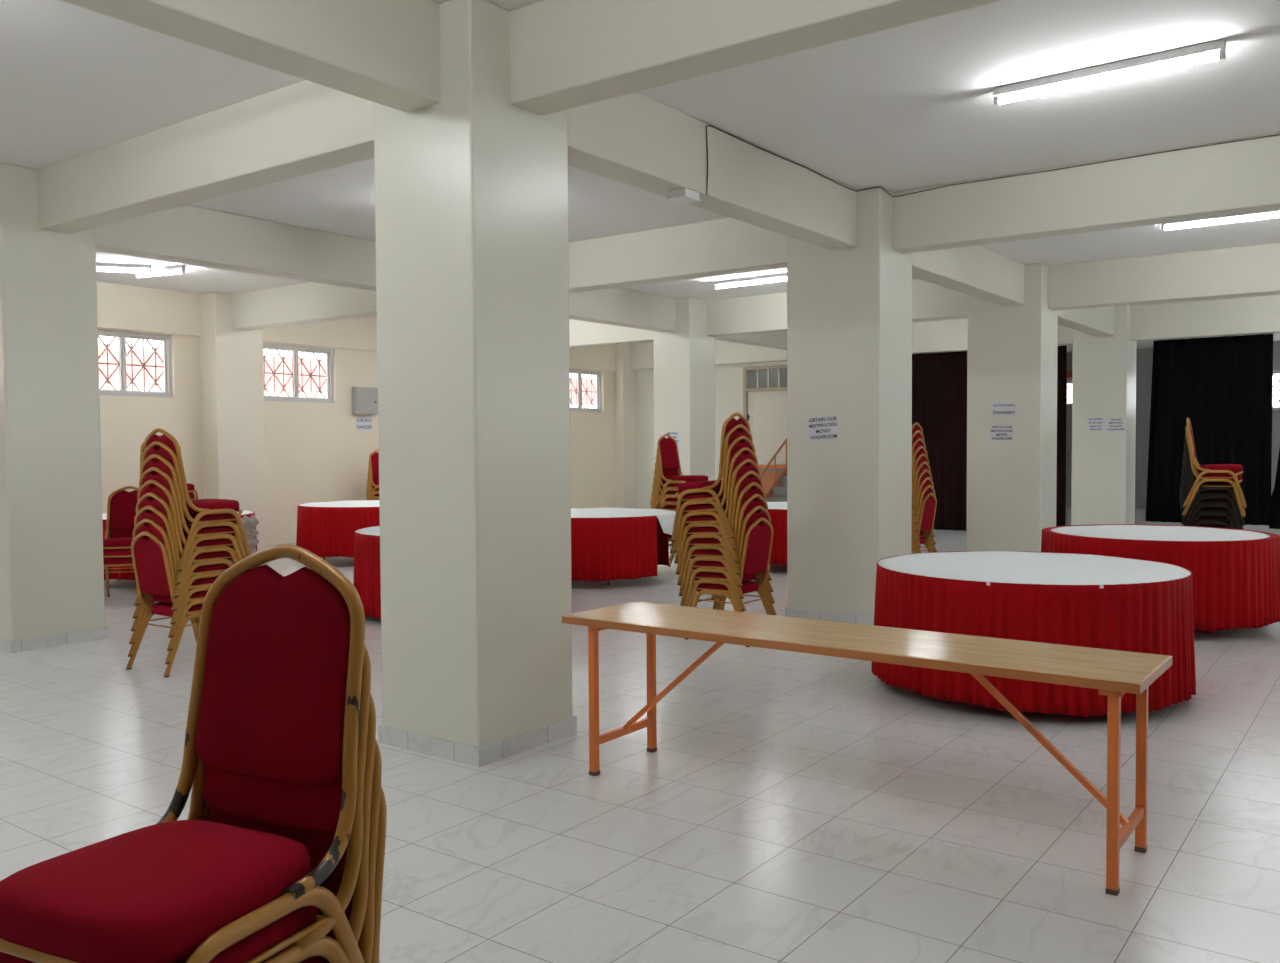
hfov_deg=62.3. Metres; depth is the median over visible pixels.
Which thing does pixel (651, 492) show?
banquet chair
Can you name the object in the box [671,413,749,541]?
banquet chair
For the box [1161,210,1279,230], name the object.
ceiling lamp
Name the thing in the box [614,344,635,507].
column
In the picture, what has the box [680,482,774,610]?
banquet chair
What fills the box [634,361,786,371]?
trim
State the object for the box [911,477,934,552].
banquet chair
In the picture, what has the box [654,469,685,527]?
banquet chair
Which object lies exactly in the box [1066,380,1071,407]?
window
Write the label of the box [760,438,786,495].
stair railing
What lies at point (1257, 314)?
beam
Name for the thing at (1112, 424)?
paper sign
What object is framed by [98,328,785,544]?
wall
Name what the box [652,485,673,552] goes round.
banquet chair
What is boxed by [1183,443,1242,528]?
banquet chair
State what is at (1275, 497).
curtain
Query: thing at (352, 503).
tablecloth
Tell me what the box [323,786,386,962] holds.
banquet chair
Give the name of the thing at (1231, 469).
banquet chair
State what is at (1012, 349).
column
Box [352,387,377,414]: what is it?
box
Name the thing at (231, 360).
column
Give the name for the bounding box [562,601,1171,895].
folding table
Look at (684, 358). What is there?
column
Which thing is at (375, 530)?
tablecloth
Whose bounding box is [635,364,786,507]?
wall
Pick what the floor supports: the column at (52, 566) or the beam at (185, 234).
the column at (52, 566)
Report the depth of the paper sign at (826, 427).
9.05 m
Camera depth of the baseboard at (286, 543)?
15.71 m
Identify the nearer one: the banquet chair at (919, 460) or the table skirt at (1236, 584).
the table skirt at (1236, 584)
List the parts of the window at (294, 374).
sash, sash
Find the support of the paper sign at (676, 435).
attached to the column at (684, 358)
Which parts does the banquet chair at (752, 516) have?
frame, seat, frame, frame, backrest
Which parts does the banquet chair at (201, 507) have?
backrest, frame, seat, frame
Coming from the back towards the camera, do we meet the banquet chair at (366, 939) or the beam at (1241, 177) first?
the beam at (1241, 177)
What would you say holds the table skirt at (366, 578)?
attached to the round table
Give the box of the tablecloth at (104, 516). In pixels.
[102,510,253,519]
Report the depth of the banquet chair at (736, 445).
8.15 m
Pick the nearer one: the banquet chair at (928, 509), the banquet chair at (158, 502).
the banquet chair at (158, 502)
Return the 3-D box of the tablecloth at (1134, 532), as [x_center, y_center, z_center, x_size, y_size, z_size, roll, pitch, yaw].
[4.359,0.433,8.951,1.680,0.008,1.680,1,2,36]
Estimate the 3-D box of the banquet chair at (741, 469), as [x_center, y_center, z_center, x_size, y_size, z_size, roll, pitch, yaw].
[0.662,0.317,8.317,0.593,0.993,0.477,1,2,36]
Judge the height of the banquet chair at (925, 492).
0.972 m
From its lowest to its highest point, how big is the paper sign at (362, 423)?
0.210 m
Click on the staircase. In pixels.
(778, 492)
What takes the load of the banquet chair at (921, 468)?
on the banquet chair at (922, 476)
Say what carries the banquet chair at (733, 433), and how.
on the banquet chair at (736, 445)
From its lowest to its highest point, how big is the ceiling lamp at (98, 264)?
0.098 m
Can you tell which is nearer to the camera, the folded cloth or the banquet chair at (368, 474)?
the folded cloth
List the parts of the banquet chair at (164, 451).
backrest, frame, seat, frame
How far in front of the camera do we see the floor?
4.45 m
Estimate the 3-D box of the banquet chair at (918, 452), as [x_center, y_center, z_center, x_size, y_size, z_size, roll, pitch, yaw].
[3.013,0.082,12.192,0.594,0.984,0.477,1,2,36]
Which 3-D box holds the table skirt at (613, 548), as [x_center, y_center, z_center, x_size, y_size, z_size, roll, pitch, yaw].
[-0.576,0.690,12.099,1.702,0.678,1.878,0,2,9]
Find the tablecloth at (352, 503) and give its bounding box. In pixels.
[299,500,378,506]
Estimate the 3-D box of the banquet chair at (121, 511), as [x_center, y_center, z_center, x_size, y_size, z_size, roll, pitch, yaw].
[-5.159,0.537,10.623,0.477,0.968,0.594,-1,2,-16]
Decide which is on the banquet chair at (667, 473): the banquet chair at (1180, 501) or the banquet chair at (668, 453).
the banquet chair at (668, 453)
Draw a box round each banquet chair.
[0,544,364,962]
[0,644,370,962]
[103,486,138,548]
[103,523,132,587]
[103,535,134,596]
[126,531,202,676]
[128,518,207,663]
[129,505,218,650]
[131,492,228,637]
[133,480,233,623]
[134,467,237,610]
[135,454,242,597]
[140,435,197,499]
[140,455,195,499]
[142,441,246,584]
[144,428,250,571]
[202,692,375,962]
[317,738,381,962]
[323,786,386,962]
[368,467,378,499]
[368,474,378,499]
[369,449,378,499]
[369,463,378,499]
[650,498,674,566]
[651,492,673,559]
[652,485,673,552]
[653,477,689,548]
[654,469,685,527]
[655,434,707,508]
[655,462,677,509]
[656,447,679,508]
[656,454,677,508]
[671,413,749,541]
[673,424,752,552]
[674,436,754,563]
[676,447,769,574]
[677,459,771,586]
[679,470,772,598]
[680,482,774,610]
[684,494,775,614]
[684,518,772,646]
[688,506,772,614]
[911,446,933,531]
[911,454,934,539]
[911,461,935,547]
[911,469,936,552]
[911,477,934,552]
[911,485,934,553]
[911,493,936,553]
[912,422,922,507]
[912,430,923,515]
[912,438,925,523]
[1179,494,1183,524]
[1180,485,1184,510]
[1181,435,1244,525]
[1181,477,1230,527]
[1182,426,1245,516]
[1182,460,1234,528]
[1182,468,1230,527]
[1183,418,1246,508]
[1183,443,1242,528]
[1183,452,1237,528]
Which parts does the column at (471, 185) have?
baseboard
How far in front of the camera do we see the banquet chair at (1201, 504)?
11.24 m
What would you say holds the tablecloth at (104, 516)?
on the round table
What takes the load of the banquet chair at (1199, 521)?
on the banquet chair at (1182, 487)
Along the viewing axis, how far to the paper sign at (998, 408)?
12.77 m
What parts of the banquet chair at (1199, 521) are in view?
frame, frame, seat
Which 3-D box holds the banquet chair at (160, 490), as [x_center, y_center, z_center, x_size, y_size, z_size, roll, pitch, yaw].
[-3.155,0.462,7.420,0.477,0.968,0.594,1,2,34]
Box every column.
[0,163,107,652]
[200,292,266,550]
[373,0,576,766]
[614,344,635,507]
[653,297,714,548]
[785,187,911,624]
[966,263,1057,551]
[1071,305,1136,524]
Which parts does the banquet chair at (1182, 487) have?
frame, seat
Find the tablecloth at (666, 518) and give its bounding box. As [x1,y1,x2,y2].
[571,508,675,534]
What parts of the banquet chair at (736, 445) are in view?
seat, frame, frame, backrest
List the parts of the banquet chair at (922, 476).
frame, frame, backrest, frame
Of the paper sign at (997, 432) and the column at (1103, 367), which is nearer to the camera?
the paper sign at (997, 432)
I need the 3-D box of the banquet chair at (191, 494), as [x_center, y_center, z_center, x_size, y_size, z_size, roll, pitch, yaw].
[-4.931,0.085,11.085,0.477,0.968,0.594,-2,3,-42]
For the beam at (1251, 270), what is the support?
attached to the ceiling
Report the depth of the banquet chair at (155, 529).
7.18 m
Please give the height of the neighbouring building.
3.360 m
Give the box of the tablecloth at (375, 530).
[355,526,379,535]
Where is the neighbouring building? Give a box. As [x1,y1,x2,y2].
[98,344,595,407]
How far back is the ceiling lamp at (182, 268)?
12.33 m
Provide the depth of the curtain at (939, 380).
18.34 m
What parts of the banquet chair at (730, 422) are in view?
seat, frame, frame, backrest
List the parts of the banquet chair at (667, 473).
frame, frame, backrest, seat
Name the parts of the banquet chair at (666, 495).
frame, frame, seat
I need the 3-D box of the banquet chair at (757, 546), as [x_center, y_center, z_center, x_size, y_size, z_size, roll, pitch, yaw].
[0.720,0.755,8.292,0.594,0.968,0.477,1,2,36]
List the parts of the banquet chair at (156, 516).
frame, backrest, frame, frame, seat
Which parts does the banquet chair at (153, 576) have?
backrest, frame, frame, seat, frame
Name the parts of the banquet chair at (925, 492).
frame, backrest, frame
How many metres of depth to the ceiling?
6.59 m
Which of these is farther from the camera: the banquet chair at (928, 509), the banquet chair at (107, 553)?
the banquet chair at (928, 509)
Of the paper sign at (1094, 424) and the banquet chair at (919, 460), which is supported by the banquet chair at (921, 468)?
the banquet chair at (919, 460)
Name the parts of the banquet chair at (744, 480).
seat, frame, frame, backrest, frame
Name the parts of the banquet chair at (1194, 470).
frame, frame, seat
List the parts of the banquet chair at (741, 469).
seat, frame, frame, backrest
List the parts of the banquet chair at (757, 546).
frame, seat, frame, frame, backrest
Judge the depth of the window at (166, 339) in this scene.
14.00 m
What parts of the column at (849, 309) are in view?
baseboard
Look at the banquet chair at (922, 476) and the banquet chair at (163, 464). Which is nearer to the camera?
the banquet chair at (163, 464)
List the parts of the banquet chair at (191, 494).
seat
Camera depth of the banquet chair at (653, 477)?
12.79 m
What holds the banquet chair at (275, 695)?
on the banquet chair at (301, 807)
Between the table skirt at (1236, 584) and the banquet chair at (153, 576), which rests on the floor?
the banquet chair at (153, 576)
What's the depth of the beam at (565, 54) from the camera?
5.11 m
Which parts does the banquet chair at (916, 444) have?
backrest, frame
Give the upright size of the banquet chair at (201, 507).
0.968 m
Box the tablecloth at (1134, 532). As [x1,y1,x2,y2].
[1051,525,1269,540]
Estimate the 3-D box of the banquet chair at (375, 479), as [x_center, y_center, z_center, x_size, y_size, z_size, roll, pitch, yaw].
[-3.862,0.069,16.368,0.594,0.968,0.477,1,2,36]
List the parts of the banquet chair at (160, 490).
frame, backrest, frame, frame, seat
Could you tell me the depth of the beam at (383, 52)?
6.11 m
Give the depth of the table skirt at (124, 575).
11.34 m
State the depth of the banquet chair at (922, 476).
11.90 m
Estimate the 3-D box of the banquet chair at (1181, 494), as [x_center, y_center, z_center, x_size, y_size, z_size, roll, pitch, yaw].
[6.142,0.521,11.440,0.594,0.968,0.477,1,2,30]
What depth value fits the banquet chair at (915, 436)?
11.99 m
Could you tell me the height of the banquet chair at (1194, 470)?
0.968 m
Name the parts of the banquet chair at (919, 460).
frame, backrest, frame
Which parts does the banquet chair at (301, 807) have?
seat, backrest, frame, frame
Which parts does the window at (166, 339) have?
sash, sash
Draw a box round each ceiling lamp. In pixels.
[96,262,151,273]
[135,265,185,277]
[714,272,786,288]
[993,39,1225,105]
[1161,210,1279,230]
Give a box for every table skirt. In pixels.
[102,511,256,579]
[296,500,379,557]
[353,526,380,618]
[571,508,668,581]
[768,501,786,564]
[871,551,1195,716]
[1041,524,1279,630]
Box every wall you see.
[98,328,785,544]
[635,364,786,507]
[1066,341,1279,508]
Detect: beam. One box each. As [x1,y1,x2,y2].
[37,0,1001,233]
[61,0,1113,336]
[95,205,786,349]
[97,281,614,371]
[232,133,1279,329]
[569,243,1279,347]
[631,295,1279,369]
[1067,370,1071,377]
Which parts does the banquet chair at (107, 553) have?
seat, rail, backrest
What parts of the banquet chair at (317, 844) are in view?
backrest, seat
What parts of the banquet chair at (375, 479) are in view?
backrest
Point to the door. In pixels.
(764, 387)
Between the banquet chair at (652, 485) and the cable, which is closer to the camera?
the cable
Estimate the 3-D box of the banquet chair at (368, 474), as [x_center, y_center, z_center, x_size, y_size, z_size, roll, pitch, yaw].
[-3.882,0.242,16.390,0.594,0.968,0.477,1,2,36]
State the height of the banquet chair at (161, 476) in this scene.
0.968 m
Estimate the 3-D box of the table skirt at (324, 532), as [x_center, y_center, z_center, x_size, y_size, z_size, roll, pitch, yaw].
[-3.670,0.620,14.315,1.872,0.653,1.867,-1,2,-10]
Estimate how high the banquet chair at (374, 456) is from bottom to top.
0.968 m
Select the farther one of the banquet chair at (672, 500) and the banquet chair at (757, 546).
the banquet chair at (672, 500)
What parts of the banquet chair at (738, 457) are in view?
seat, frame, frame, backrest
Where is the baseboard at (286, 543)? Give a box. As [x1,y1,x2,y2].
[267,543,295,547]
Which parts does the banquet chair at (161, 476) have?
frame, backrest, frame, frame, seat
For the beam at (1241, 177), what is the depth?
8.52 m
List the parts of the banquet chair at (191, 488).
frame, seat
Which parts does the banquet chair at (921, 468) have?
frame, frame, backrest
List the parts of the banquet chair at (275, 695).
rail, seat, frame, backrest, frame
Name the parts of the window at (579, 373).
sash, sash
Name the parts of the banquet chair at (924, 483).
frame, backrest, frame, frame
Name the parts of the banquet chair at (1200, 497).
frame, frame, seat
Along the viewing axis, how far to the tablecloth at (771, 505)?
13.24 m
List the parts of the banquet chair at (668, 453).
backrest, frame, frame, seat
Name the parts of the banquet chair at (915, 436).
backrest, frame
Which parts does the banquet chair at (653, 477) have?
frame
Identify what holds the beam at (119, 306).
attached to the wall at (315, 452)
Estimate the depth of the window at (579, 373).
21.59 m
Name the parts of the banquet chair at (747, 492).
seat, frame, frame, frame, backrest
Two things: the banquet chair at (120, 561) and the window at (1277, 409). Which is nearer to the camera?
the banquet chair at (120, 561)
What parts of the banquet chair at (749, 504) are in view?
seat, frame, frame, frame, backrest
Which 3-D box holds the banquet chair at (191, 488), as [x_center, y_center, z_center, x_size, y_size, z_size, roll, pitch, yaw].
[-4.922,-0.002,11.072,0.477,0.968,0.594,-2,3,-42]
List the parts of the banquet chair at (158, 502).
frame, backrest, frame, frame, seat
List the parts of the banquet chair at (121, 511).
rail, seat, backrest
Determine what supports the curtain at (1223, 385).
hanging from the beam at (1257, 314)
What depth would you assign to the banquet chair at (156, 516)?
7.17 m
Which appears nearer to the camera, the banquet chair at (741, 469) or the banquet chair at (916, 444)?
the banquet chair at (741, 469)
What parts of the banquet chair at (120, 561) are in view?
frame, seat, rail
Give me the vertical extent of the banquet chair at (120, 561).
0.968 m
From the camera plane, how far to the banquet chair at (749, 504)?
8.15 m
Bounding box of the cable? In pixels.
[706,125,1279,196]
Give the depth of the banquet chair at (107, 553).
10.41 m
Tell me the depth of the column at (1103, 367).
16.53 m
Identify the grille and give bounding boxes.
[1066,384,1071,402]
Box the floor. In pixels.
[0,507,1279,962]
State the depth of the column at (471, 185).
5.20 m
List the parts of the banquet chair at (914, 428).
backrest, frame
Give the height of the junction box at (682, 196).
0.055 m
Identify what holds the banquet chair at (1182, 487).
on the banquet chair at (1181, 494)
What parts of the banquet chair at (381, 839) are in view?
backrest, frame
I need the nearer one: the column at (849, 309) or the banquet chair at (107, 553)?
the column at (849, 309)
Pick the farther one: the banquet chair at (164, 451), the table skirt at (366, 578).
the table skirt at (366, 578)
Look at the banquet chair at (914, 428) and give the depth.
12.02 m
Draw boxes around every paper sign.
[356,417,371,430]
[665,432,679,446]
[807,415,838,440]
[990,425,1013,440]
[992,402,1015,415]
[1088,418,1103,430]
[1106,418,1125,430]
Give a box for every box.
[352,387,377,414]
[667,188,700,203]
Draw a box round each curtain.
[912,345,1066,530]
[1145,334,1272,525]
[1269,448,1279,528]
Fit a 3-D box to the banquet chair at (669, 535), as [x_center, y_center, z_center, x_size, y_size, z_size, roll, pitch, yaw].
[0.454,0.599,12.858,0.594,0.968,0.477,1,2,36]
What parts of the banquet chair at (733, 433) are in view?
seat, frame, frame, backrest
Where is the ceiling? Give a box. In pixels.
[0,0,1279,353]
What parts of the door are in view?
frame, transom glass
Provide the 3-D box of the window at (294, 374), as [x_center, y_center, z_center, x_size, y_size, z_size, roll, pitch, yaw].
[-5.190,-1.606,15.973,0.186,0.876,1.360,1,2,36]
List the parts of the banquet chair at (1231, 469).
backrest, frame, frame, seat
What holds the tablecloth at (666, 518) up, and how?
on the round table
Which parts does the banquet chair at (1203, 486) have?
frame, frame, seat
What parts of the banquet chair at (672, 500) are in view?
frame, frame, seat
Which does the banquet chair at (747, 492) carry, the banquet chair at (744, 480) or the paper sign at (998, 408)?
the banquet chair at (744, 480)
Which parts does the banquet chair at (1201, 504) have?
frame, frame, seat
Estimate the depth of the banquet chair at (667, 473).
12.73 m
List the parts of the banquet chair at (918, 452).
frame, backrest, frame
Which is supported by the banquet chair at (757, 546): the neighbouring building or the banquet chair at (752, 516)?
the banquet chair at (752, 516)
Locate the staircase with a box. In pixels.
[721,465,786,501]
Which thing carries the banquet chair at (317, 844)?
on the banquet chair at (366, 939)
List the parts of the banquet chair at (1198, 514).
frame, frame, seat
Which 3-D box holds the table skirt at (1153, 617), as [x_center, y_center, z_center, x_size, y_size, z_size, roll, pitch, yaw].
[2.408,0.875,6.602,1.886,0.711,1.876,0,2,8]
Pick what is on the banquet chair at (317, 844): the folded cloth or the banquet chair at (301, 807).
the banquet chair at (301, 807)
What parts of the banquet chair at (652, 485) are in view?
frame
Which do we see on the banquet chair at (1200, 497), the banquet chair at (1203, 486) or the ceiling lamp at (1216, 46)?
the banquet chair at (1203, 486)
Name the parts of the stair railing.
rail, post, rail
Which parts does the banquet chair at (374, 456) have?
backrest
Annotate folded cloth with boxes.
[236,515,259,558]
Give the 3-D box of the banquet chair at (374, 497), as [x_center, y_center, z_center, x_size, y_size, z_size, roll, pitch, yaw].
[-3.872,0.156,16.379,0.594,0.968,0.477,1,2,36]
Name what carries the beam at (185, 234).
attached to the ceiling
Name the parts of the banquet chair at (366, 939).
backrest, frame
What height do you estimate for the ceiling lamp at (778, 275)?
0.098 m
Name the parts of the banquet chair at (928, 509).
seat, frame, backrest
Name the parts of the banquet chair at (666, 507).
frame, seat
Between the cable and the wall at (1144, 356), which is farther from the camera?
the wall at (1144, 356)
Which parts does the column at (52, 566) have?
baseboard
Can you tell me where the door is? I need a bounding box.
[743,365,786,463]
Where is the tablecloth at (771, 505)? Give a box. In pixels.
[767,502,786,508]
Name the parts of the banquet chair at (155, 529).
backrest, frame, frame, seat, frame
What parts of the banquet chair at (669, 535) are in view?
frame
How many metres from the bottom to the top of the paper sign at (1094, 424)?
0.200 m
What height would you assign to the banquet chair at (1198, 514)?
0.968 m
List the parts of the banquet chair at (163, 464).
backrest, frame, frame, seat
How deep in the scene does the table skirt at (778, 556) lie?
12.42 m
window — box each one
[98,329,171,397]
[263,343,333,402]
[570,369,600,411]
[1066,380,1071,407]
[1272,370,1279,411]
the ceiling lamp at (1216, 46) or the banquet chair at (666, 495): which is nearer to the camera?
the ceiling lamp at (1216, 46)
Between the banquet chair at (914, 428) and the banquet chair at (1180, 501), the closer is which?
the banquet chair at (1180, 501)
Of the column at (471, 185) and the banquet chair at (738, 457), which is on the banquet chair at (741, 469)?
the banquet chair at (738, 457)

